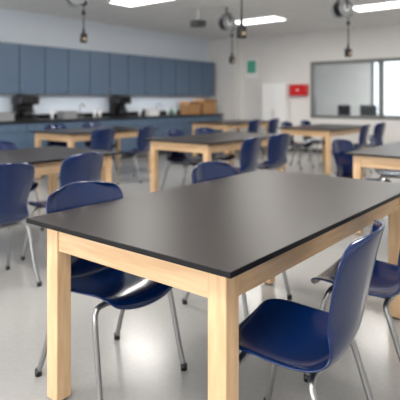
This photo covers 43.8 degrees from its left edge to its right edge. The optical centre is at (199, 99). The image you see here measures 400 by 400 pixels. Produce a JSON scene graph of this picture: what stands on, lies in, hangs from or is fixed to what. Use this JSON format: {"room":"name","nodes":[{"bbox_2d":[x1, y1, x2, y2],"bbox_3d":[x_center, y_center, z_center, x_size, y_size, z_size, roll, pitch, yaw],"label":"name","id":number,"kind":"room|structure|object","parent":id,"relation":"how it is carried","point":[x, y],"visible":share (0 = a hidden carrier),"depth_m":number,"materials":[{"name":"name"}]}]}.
{"room":"science classroom","nodes":[
{"label":"science classroom","id":0,"kind":"room"},
{"bbox_2d":[0,8,208,113],"bbox_3d":[-2.818,-0.220,11.537,0.150,3.240,19.950,0,0,39],"label":"wall","id":1,"kind":"structure","parent":0,"point":[19,27],"depth_m":11.76,"materials":[{"name":"white paint"}]},
{"bbox_2d":[0,42,44,93],"bbox_3d":[-3.709,-0.620,9.995,0.383,1.000,1.166,0,0,39],"label":"upper cabinet","id":2,"kind":"object","parent":1,"relation":"attached to","point":[22,66],"visible":1,"depth_m":9.94,"materials":[{"name":"blue metal"}]},
{"bbox_2d":[0,94,112,95],"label":"under-cabinet light","id":3,"kind":"object","parent":1,"relation":"attached to","point":[96,95],"depth_m":10.72,"materials":[{"name":"white plastic"}]},
{"bbox_2d":[45,46,89,94],"bbox_3d":[-2.976,-0.620,10.906,0.383,1.000,1.166,0,0,39],"label":"upper cabinet","id":4,"kind":"object","parent":1,"relation":"attached to","point":[67,71],"visible":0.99,"depth_m":10.79,"materials":[{"name":"blue metal"}]},
{"bbox_2d":[33,111,179,118],"bbox_3d":[-3.481,0.372,10.568,0.020,0.145,11.750,0,0,39],"label":"trim","id":5,"kind":"structure","parent":1,"relation":"attached to","point":[103,114],"depth_m":11.82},
{"bbox_2d":[90,51,127,94],"bbox_3d":[-2.243,-0.620,11.818,0.383,1.000,1.166,0,0,39],"label":"upper cabinet","id":6,"kind":"object","parent":1,"relation":"attached to","point":[108,71],"visible":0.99,"depth_m":11.69,"materials":[{"name":"blue metal"}]},
{"bbox_2d":[128,54,160,94],"bbox_3d":[-1.510,-0.620,12.730,0.383,1.000,1.166,0,0,39],"label":"upper cabinet","id":7,"kind":"object","parent":1,"relation":"attached to","point":[144,72],"visible":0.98,"depth_m":12.62,"materials":[{"name":"blue metal"}]},
{"bbox_2d":[118,95,152,95],"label":"under-cabinet light","id":8,"kind":"object","parent":7,"relation":"attached to","point":[118,95],"depth_m":12.67,"materials":[{"name":"white plastic"}]},
{"bbox_2d":[153,58,188,95],"bbox_3d":[-0.777,-0.620,13.642,0.383,1.000,1.166,0,0,39],"label":"upper cabinet","id":9,"kind":"object","parent":1,"relation":"attached to","point":[174,72],"visible":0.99,"depth_m":13.50,"materials":[{"name":"blue metal"}]},
{"bbox_2d":[162,96,206,96],"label":"under-cabinet light","id":10,"kind":"object","parent":1,"relation":"attached to","point":[162,96],"depth_m":14.17,"materials":[{"name":"white plastic"}]},
{"bbox_2d":[189,60,214,95],"bbox_3d":[-0.043,-0.620,14.554,0.383,1.000,1.166,0,0,39],"label":"upper cabinet","id":11,"kind":"object","parent":1,"relation":"attached to","point":[201,74],"visible":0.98,"depth_m":14.42,"materials":[{"name":"blue metal"}]},
{"bbox_2d":[0,149,399,399],"bbox_3d":[1.897,1.450,7.745,12.250,0.100,19.950,0,0,39],"label":"floor","id":12,"kind":"structure","parent":0,"point":[144,363],"depth_m":2.96,"materials":[{"name":"plastic"}]},
{"bbox_2d":[0,163,41,286],"bbox_3d":[-1.574,0.925,3.743,0.595,0.950,0.575,0,0,43],"label":"chair","id":13,"kind":"object","parent":12,"relation":"on","point":[16,179],"visible":1,"depth_m":3.67,"materials":[{"name":"blue plastic"}]},
{"bbox_2d":[0,141,43,229],"bbox_3d":[-2.072,0.925,5.319,0.595,0.950,0.575,0,0,39],"label":"chair","id":14,"kind":"object","parent":12,"relation":"on","point":[4,145],"visible":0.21,"depth_m":5.56,"materials":[{"name":"blue plastic"}]},
{"bbox_2d":[0,122,51,148],"bbox_3d":[-3.606,0.923,9.912,0.638,0.954,1.166,0,0,39],"label":"base cabinet","id":15,"kind":"object","parent":12,"relation":"on","point":[19,134],"visible":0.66,"depth_m":9.66,"materials":[{"name":"blue metal"}]},
{"bbox_2d":[41,124,78,178],"bbox_3d":[-2.554,0.925,9.236,0.595,0.950,0.575,0,0,39],"label":"chair","id":16,"kind":"object","parent":12,"relation":"on","point":[50,126],"visible":0.3,"depth_m":9.39,"materials":[{"name":"blue plastic"}]},
{"bbox_2d":[0,146,120,195],"bbox_3d":[-1.946,0.975,4.798,1.165,0.850,2.100,0,0,39],"label":"lab table","id":17,"kind":"object","parent":12,"relation":"on","point":[48,160],"visible":0.61,"depth_m":5.12,"materials":[{"name":"black wood"}]},
{"bbox_2d":[21,152,103,259],"bbox_3d":[-1.188,0.925,4.446,0.595,0.950,0.575,0,0,33],"label":"chair","id":18,"kind":"object","parent":12,"relation":"on","point":[85,166],"visible":0.4,"depth_m":4.28,"materials":[{"name":"blue plastic"}]},
{"bbox_2d":[52,120,96,148],"bbox_3d":[-2.873,0.923,10.823,0.638,0.954,1.166,0,0,39],"label":"base cabinet","id":19,"kind":"object","parent":12,"relation":"on","point":[69,124],"visible":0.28,"depth_m":10.66,"materials":[{"name":"blue metal"}]},
{"bbox_2d":[29,126,158,178],"bbox_3d":[-1.923,0.975,9.310,1.165,0.850,2.100,0,0,39],"label":"lab table","id":20,"kind":"object","parent":12,"relation":"on","point":[70,136],"visible":0.69,"depth_m":8.85,"materials":[{"name":"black wood"}]},
{"bbox_2d":[82,122,117,167],"bbox_3d":[-2.030,0.925,9.969,0.595,0.950,0.575,0,0,39],"label":"chair","id":21,"kind":"object","parent":12,"relation":"on","point":[88,124],"visible":0.29,"depth_m":10.03,"materials":[{"name":"blue plastic"}]},
{"bbox_2d":[90,128,118,184],"bbox_3d":[-1.721,0.925,8.188,0.595,0.950,0.575,0,0,39],"label":"chair","id":22,"kind":"object","parent":12,"relation":"on","point":[100,139],"visible":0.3,"depth_m":8.00,"materials":[{"name":"blue plastic"}]},
{"bbox_2d":[35,181,186,399],"bbox_3d":[-0.459,0.925,2.554,0.595,0.950,0.575,0,0,41],"label":"chair","id":23,"kind":"object","parent":12,"relation":"on","point":[119,289],"visible":0.65,"depth_m":2.55,"materials":[{"name":"blue plastic"}]},
{"bbox_2d":[97,119,134,159],"bbox_3d":[-2.140,0.923,11.735,0.638,0.954,1.166,0,0,39],"label":"base cabinet","id":24,"kind":"object","parent":12,"relation":"on","point":[127,144],"visible":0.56,"depth_m":11.73,"materials":[{"name":"blue wood"}]},
{"bbox_2d":[116,126,158,182],"bbox_3d":[-1.111,0.925,8.787,0.595,0.950,0.575,0,0,29],"label":"chair","id":25,"kind":"object","parent":12,"relation":"on","point":[143,146],"visible":0.86,"depth_m":8.62,"materials":[{"name":"blue plastic"}]},
{"bbox_2d":[133,117,167,157],"bbox_3d":[-1.407,0.923,12.647,0.638,0.954,1.166,0,0,39],"label":"base cabinet","id":26,"kind":"object","parent":12,"relation":"on","point":[161,123],"visible":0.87,"depth_m":12.55,"materials":[{"name":"blue metal"}]},
{"bbox_2d":[160,129,202,190],"bbox_3d":[-0.229,0.925,7.500,0.595,0.950,0.575,0,0,37],"label":"chair","id":27,"kind":"object","parent":12,"relation":"on","point":[177,157],"visible":0.64,"depth_m":7.55,"materials":[{"name":"blue plastic"}]},
{"bbox_2d":[166,116,196,153],"bbox_3d":[-0.673,0.923,13.559,0.638,0.954,1.166,0,0,39],"label":"base cabinet","id":28,"kind":"object","parent":12,"relation":"on","point":[178,123],"visible":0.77,"depth_m":13.40,"materials":[{"name":"blue metal"}]},
{"bbox_2d":[196,115,221,132],"bbox_3d":[0.060,0.923,14.471,0.638,0.954,1.166,0,0,39],"label":"base cabinet","id":29,"kind":"object","parent":12,"relation":"on","point":[212,117],"visible":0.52,"depth_m":14.40,"materials":[{"name":"blue metal"}]},
{"bbox_2d":[26,169,399,399],"bbox_3d":[0.302,0.975,2.773,1.165,0.850,2.100,0,0,39],"label":"lab table","id":30,"kind":"object","parent":12,"relation":"on","point":[217,240],"visible":0.98,"depth_m":2.27,"materials":[{"name":"black laminate"}]},
{"bbox_2d":[191,127,234,183],"bbox_3d":[0.232,0.925,8.153,0.595,0.950,0.575,0,0,43],"label":"chair","id":31,"kind":"object","parent":12,"relation":"on","point":[200,130],"visible":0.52,"depth_m":8.20,"materials":[{"name":"blue plastic"}]},
{"bbox_2d":[144,132,282,192],"bbox_3d":[0.313,0.975,7.511,1.165,0.850,2.100,0,0,39],"label":"lab table","id":32,"kind":"object","parent":12,"relation":"on","point":[208,143],"visible":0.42,"depth_m":6.99,"materials":[{"name":"black wood"}]},
{"bbox_2d":[189,120,268,156],"bbox_3d":[0.834,0.975,12.739,1.165,0.850,2.100,0,0,39],"label":"lab table","id":33,"kind":"object","parent":12,"relation":"on","point":[224,124],"visible":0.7,"depth_m":12.17,"materials":[{"name":"black wood"}]},
{"bbox_2d":[182,161,291,317],"bbox_3d":[0.257,0.925,3.460,0.595,0.950,0.575,0,0,39],"label":"chair","id":34,"kind":"object","parent":12,"relation":"on","point":[207,170],"visible":0.21,"depth_m":3.59,"materials":[{"name":"blue plastic"}]},
{"bbox_2d":[232,137,261,174],"bbox_3d":[0.477,0.925,6.295,0.595,0.950,0.575,0,0,35],"label":"chair","id":35,"kind":"object","parent":12,"relation":"on","point":[250,148],"visible":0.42,"depth_m":6.08,"materials":[{"name":"blue plastic"}]},
{"bbox_2d":[248,119,262,158],"bbox_3d":[1.119,0.925,11.800,0.595,0.950,0.575,0,0,39],"label":"chair","id":36,"kind":"object","parent":12,"relation":"on","point":[253,126],"visible":0.35,"depth_m":11.58,"materials":[{"name":"blue plastic"}]},
{"bbox_2d":[263,118,278,153],"bbox_3d":[1.686,0.925,12.506,0.595,0.950,0.575,0,0,39],"label":"chair","id":37,"kind":"object","parent":12,"relation":"on","point":[273,124],"visible":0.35,"depth_m":12.28,"materials":[{"name":"blue plastic"}]},
{"bbox_2d":[257,133,290,171],"bbox_3d":[0.956,0.925,6.986,0.575,0.950,0.595,0,0,-43],"label":"chair","id":38,"kind":"object","parent":12,"relation":"on","point":[278,144],"visible":0.74,"depth_m":6.78,"materials":[{"name":"blue plastic"}]},
{"bbox_2d":[262,83,290,150],"bbox_3d":[2.105,0.470,13.837,0.740,1.860,0.364,0,0,39],"label":"storage cabinet","id":39,"kind":"object","parent":12,"relation":"on","point":[276,98],"visible":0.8,"depth_m":13.69,"materials":[{"name":"white plastic"}]},
{"bbox_2d":[281,121,313,169],"bbox_3d":[1.989,0.925,10.338,0.595,0.950,0.575,0,0,39],"label":"chair","id":40,"kind":"object","parent":12,"relation":"on","point":[293,143],"visible":0.67,"depth_m":10.39,"materials":[{"name":"blue plastic"}]},
{"bbox_2d":[297,120,324,164],"bbox_3d":[2.533,0.925,11.047,0.595,0.950,0.575,0,0,39],"label":"chair","id":41,"kind":"object","parent":12,"relation":"on","point":[302,122],"visible":0.7,"depth_m":11.11,"materials":[{"name":"blue plastic"}]},
{"bbox_2d":[239,220,384,399],"bbox_3d":[0.399,0.925,1.921,0.595,0.950,0.575,0,0,31],"label":"chair","id":42,"kind":"object","parent":12,"relation":"on","point":[291,335],"visible":0.92,"depth_m":1.79,"materials":[{"name":"blue plastic"}]},
{"bbox_2d":[276,124,371,174],"bbox_3d":[2.632,0.975,10.395,1.165,0.850,2.100,0,0,39],"label":"lab table","id":43,"kind":"object","parent":12,"relation":"on","point":[326,131],"visible":0.68,"depth_m":9.69,"materials":[{"name":"black wood"}]},
{"bbox_2d":[338,105,350,114],"bbox_3d":[3.945,0.770,14.309,0.611,1.260,0.637,0,0,-31],"label":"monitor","id":44,"kind":"object","parent":12,"relation":"on","point":[342,109],"visible":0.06,"depth_m":14.40,"materials":[{"name":"black plastic"}]},
{"bbox_2d":[304,250,399,382],"bbox_3d":[0.902,0.925,2.545,0.595,0.950,0.575,0,0,36],"label":"chair","id":45,"kind":"object","parent":12,"relation":"on","point":[385,282],"visible":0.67,"depth_m":2.47,"materials":[{"name":"blue plastic"}]},
{"bbox_2d":[335,124,371,175],"bbox_3d":[2.937,0.925,9.514,0.595,0.950,0.575,0,0,34],"label":"chair","id":46,"kind":"object","parent":12,"relation":"on","point":[364,130],"visible":0.56,"depth_m":9.29,"materials":[{"name":"blue plastic"}]},
{"bbox_2d":[332,139,390,233],"bbox_3d":[1.781,0.925,5.548,0.595,0.950,0.575,0,0,44],"label":"chair","id":47,"kind":"object","parent":12,"relation":"on","point":[344,163],"visible":0.41,"depth_m":5.73,"materials":[{"name":"blue plastic"}]},
{"bbox_2d":[360,105,376,115],"bbox_3d":[4.574,0.770,13.675,0.637,1.260,0.611,0,0,29],"label":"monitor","id":48,"kind":"object","parent":12,"relation":"on","point":[365,110],"visible":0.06,"depth_m":13.89,"materials":[{"name":"black plastic"}]},
{"bbox_2d":[353,122,385,147],"bbox_3d":[3.514,0.925,10.262,0.595,0.950,0.575,0,0,45],"label":"chair","id":49,"kind":"object","parent":12,"relation":"on","point":[379,128],"visible":0.56,"depth_m":10.04,"materials":[{"name":"blue plastic"}]},
{"bbox_2d":[344,141,399,233],"bbox_3d":[2.620,0.975,5.657,1.165,0.850,2.100,0,0,39],"label":"lab table","id":50,"kind":"object","parent":12,"relation":"on","point":[386,156],"visible":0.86,"depth_m":5.15,"materials":[{"name":"black laminate"}]},
{"bbox_2d":[369,135,399,178],"bbox_3d":[2.427,0.925,6.255,0.595,0.950,0.575,0,0,35],"label":"chair","id":51,"kind":"object","parent":12,"relation":"on","point":[374,140],"visible":0.59,"depth_m":6.37,"materials":[{"name":"blue plastic"}]},
{"bbox_3d":[-6.538,0.923,6.264,0.638,0.954,1.166,0,0,39],"label":"base cabinet","id":52,"kind":"object","parent":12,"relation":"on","visible":0},
{"bbox_2d":[0,114,222,123],"bbox_3d":[-3.228,0.425,10.365,0.622,0.040,11.750,0,0,39],"label":"countertop","id":53,"kind":"structure","parent":52,"relation":"on","point":[173,115],"depth_m":11.08,"materials":[{"name":"black stone"}]},
{"bbox_2d":[0,112,15,120],"bbox_3d":[-3.826,0.323,9.684,0.290,0.165,0.370,0,0,39],"label":"storage bin","id":54,"kind":"object","parent":53,"relation":"on","point":[4,116],"visible":1,"depth_m":9.61,"materials":[{"name":"grey plastic"}]},
{"bbox_2d":[12,95,38,119],"bbox_3d":[-3.532,0.147,10.090,0.350,0.515,0.440,0,0,39],"label":"coffee maker","id":55,"kind":"object","parent":53,"relation":"on","point":[22,105],"visible":0.98,"depth_m":9.98,"materials":[{"name":"black plastic"}]},
{"bbox_2d":[50,109,53,118],"bbox_3d":[-3.160,0.295,10.624,0.070,0.220,0.070,0,0,39],"label":"squeeze bottle","id":56,"kind":"object","parent":53,"relation":"on","point":[51,111],"visible":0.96,"depth_m":10.60,"materials":[{"name":"white plastic"}]},
{"bbox_2d":[56,111,77,118],"bbox_3d":[-2.909,0.323,10.872,0.290,0.165,0.370,0,0,39],"label":"storage bin","id":57,"kind":"object","parent":53,"relation":"on","point":[60,114],"visible":1,"depth_m":10.76,"materials":[{"name":"grey plastic"}]},
{"bbox_2d":[76,104,84,117],"bbox_3d":[-2.686,0.244,11.296,0.224,0.322,0.212,0,0,4],"label":"faucet","id":58,"kind":"object","parent":53,"relation":"on","point":[80,116],"visible":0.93,"depth_m":11.29,"materials":[{"name":"metal"}]},
{"bbox_2d":[109,95,130,116],"bbox_3d":[-1.934,0.147,12.077,0.350,0.515,0.440,0,0,39],"label":"coffee maker","id":59,"kind":"object","parent":53,"relation":"on","point":[117,103],"visible":1,"depth_m":11.97,"materials":[{"name":"black plastic"}]},
{"bbox_2d":[142,109,159,115],"bbox_3d":[-1.265,0.323,12.886,0.290,0.165,0.370,0,0,39],"label":"storage bin","id":60,"kind":"object","parent":53,"relation":"on","point":[148,112],"visible":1,"depth_m":12.76,"materials":[{"name":"white plastic"}]},
{"bbox_2d":[179,101,201,114],"bbox_3d":[-0.278,0.220,14.017,0.440,0.370,0.500,0,0,36],"label":"cardboard box","id":61,"kind":"object","parent":53,"relation":"on","point":[186,107],"visible":0.91,"depth_m":13.88,"materials":[{"name":"brown cardboard"}]},
{"bbox_2d":[194,99,216,113],"bbox_3d":[0.161,0.190,14.563,0.460,0.430,0.550,0,0,42],"label":"cardboard box","id":62,"kind":"object","parent":53,"relation":"on","point":[207,106],"visible":0.71,"depth_m":14.42,"materials":[{"name":"brown cardboard"}]},
{"bbox_2d":[0,0,399,39],"bbox_3d":[1.897,-1.890,7.745,12.250,0.100,19.950,0,0,39],"label":"ceiling","id":63,"kind":"structure","parent":0,"point":[174,17],"depth_m":10.72,"materials":[{"name":"paint"}]},
{"bbox_2d":[64,0,86,42],"bbox_3d":[-1.804,-1.340,7.243,0.320,1.000,0.250,0,0,-31],"label":"reel","id":64,"kind":"object","parent":63,"relation":"hanging from","point":[72,3],"visible":1,"depth_m":7.26,"materials":[{"name":"white plastic"}]},
{"bbox_2d":[107,0,167,6],"bbox_3d":[-1.055,-1.822,9.061,1.240,0.035,0.600,0,0,39],"label":"ceiling light","id":65,"kind":"object","parent":63,"relation":"attached to","point":[130,3],"depth_m":9.21,"materials":[{"name":"white plastic"}]},
{"bbox_2d":[190,9,205,26],"bbox_3d":[-0.035,-1.670,10.152,0.300,0.340,0.290,0,0,-11],"label":"ceiling projector","id":66,"kind":"object","parent":63,"relation":"hanging from","point":[193,23],"depth_m":10.06,"materials":[{"name":"grey plastic"}]},
{"bbox_2d":[218,5,235,63],"bbox_3d":[0.536,-1.280,9.788,0.320,1.120,0.250,0,0,-31],"label":"reel","id":67,"kind":"object","parent":63,"relation":"hanging from","point":[228,22],"visible":1,"depth_m":9.75,"materials":[{"name":"white plastic"}]},
{"bbox_2d":[237,0,246,38],"bbox_3d":[0.386,-1.280,5.738,0.320,1.120,0.250,0,0,-31],"label":"reel","id":68,"kind":"object","parent":63,"relation":"hanging from","point":[241,30],"visible":1,"depth_m":5.77,"materials":[{"name":"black plastic"}]},
{"bbox_2d":[235,15,287,24],"bbox_3d":[1.324,-1.822,11.382,1.240,0.035,0.600,0,0,39],"label":"ceiling light","id":69,"kind":"object","parent":63,"relation":"attached to","point":[270,18],"depth_m":11.20,"materials":[{"name":"white plastic"}]},
{"bbox_2d":[331,0,352,56],"bbox_3d":[2.368,-1.280,8.250,0.320,1.120,0.250,0,0,-26],"label":"reel","id":70,"kind":"object","parent":63,"relation":"hanging from","point":[339,9],"visible":1,"depth_m":8.21,"materials":[{"name":"white plastic"}]},
{"bbox_2d":[353,0,399,11],"bbox_3d":[3.545,-1.822,9.596,1.240,0.035,0.600,0,0,39],"label":"ceiling light","id":71,"kind":"object","parent":63,"relation":"attached to","point":[395,3],"depth_m":9.61,"materials":[{"name":"white plastic"}]},
{"bbox_2d":[209,37,239,131],"bbox_3d":[0.732,-0.220,15.034,1.000,3.240,0.250,0,0,39],"label":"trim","id":72,"kind":"structure","parent":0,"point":[227,75],"depth_m":14.83,"materials":[{"name":"white paint"}]},
{"bbox_2d":[240,23,399,149],"bbox_3d":[5.121,-0.220,11.755,11.950,3.240,0.140,0,0,39],"label":"wall","id":73,"kind":"structure","parent":0,"point":[281,58],"depth_m":13.50,"materials":[{"name":"white paint"}]},
{"bbox_2d":[246,59,256,77],"bbox_3d":[1.507,-0.915,14.562,0.400,0.550,0.012,0,0,39],"label":"poster","id":74,"kind":"object","parent":73,"relation":"attached to","point":[251,64],"visible":1,"depth_m":14.55,"materials":[{"name":"green paper"}]},
{"bbox_2d":[260,146,332,153],"bbox_3d":[5.463,1.350,11.383,10.950,0.100,0.012,0,0,39],"label":"baseboard","id":75,"kind":"structure","parent":73,"relation":"attached to","point":[292,148],"depth_m":13.46,"materials":[{"name":"rubber"}]},
{"bbox_2d":[290,84,307,95],"bbox_3d":[2.688,-0.270,13.525,0.500,0.300,0.149,0,0,39],"label":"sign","id":76,"kind":"object","parent":73,"relation":"attached to","point":[300,89],"visible":1,"depth_m":13.44,"materials":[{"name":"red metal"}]},
{"bbox_2d":[310,57,399,119],"bbox_3d":[4.762,-0.270,12.043,4.470,1.500,0.180,0,0,39],"label":"window","id":77,"kind":"structure","parent":73,"relation":"in","point":[380,61],"depth_m":12.55,"materials":[{"name":"grey metal"}]},
{"bbox_2d":[316,63,370,115],"bbox_3d":[8.069,-0.220,15.422,11.950,3.240,0.150,0,0,39],"label":"wall","id":78,"kind":"structure","parent":0,"point":[336,84],"depth_m":17.73,"materials":[{"name":"white paint"}]},
{"bbox_2d":[371,61,399,115],"bbox_3d":[6.731,-0.425,16.351,2.200,2.050,0.060,0,0,39],"label":"window","id":79,"kind":"structure","parent":78,"relation":"in","point":[391,69],"depth_m":16.64,"materials":[{"name":"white glass"}]}
]}

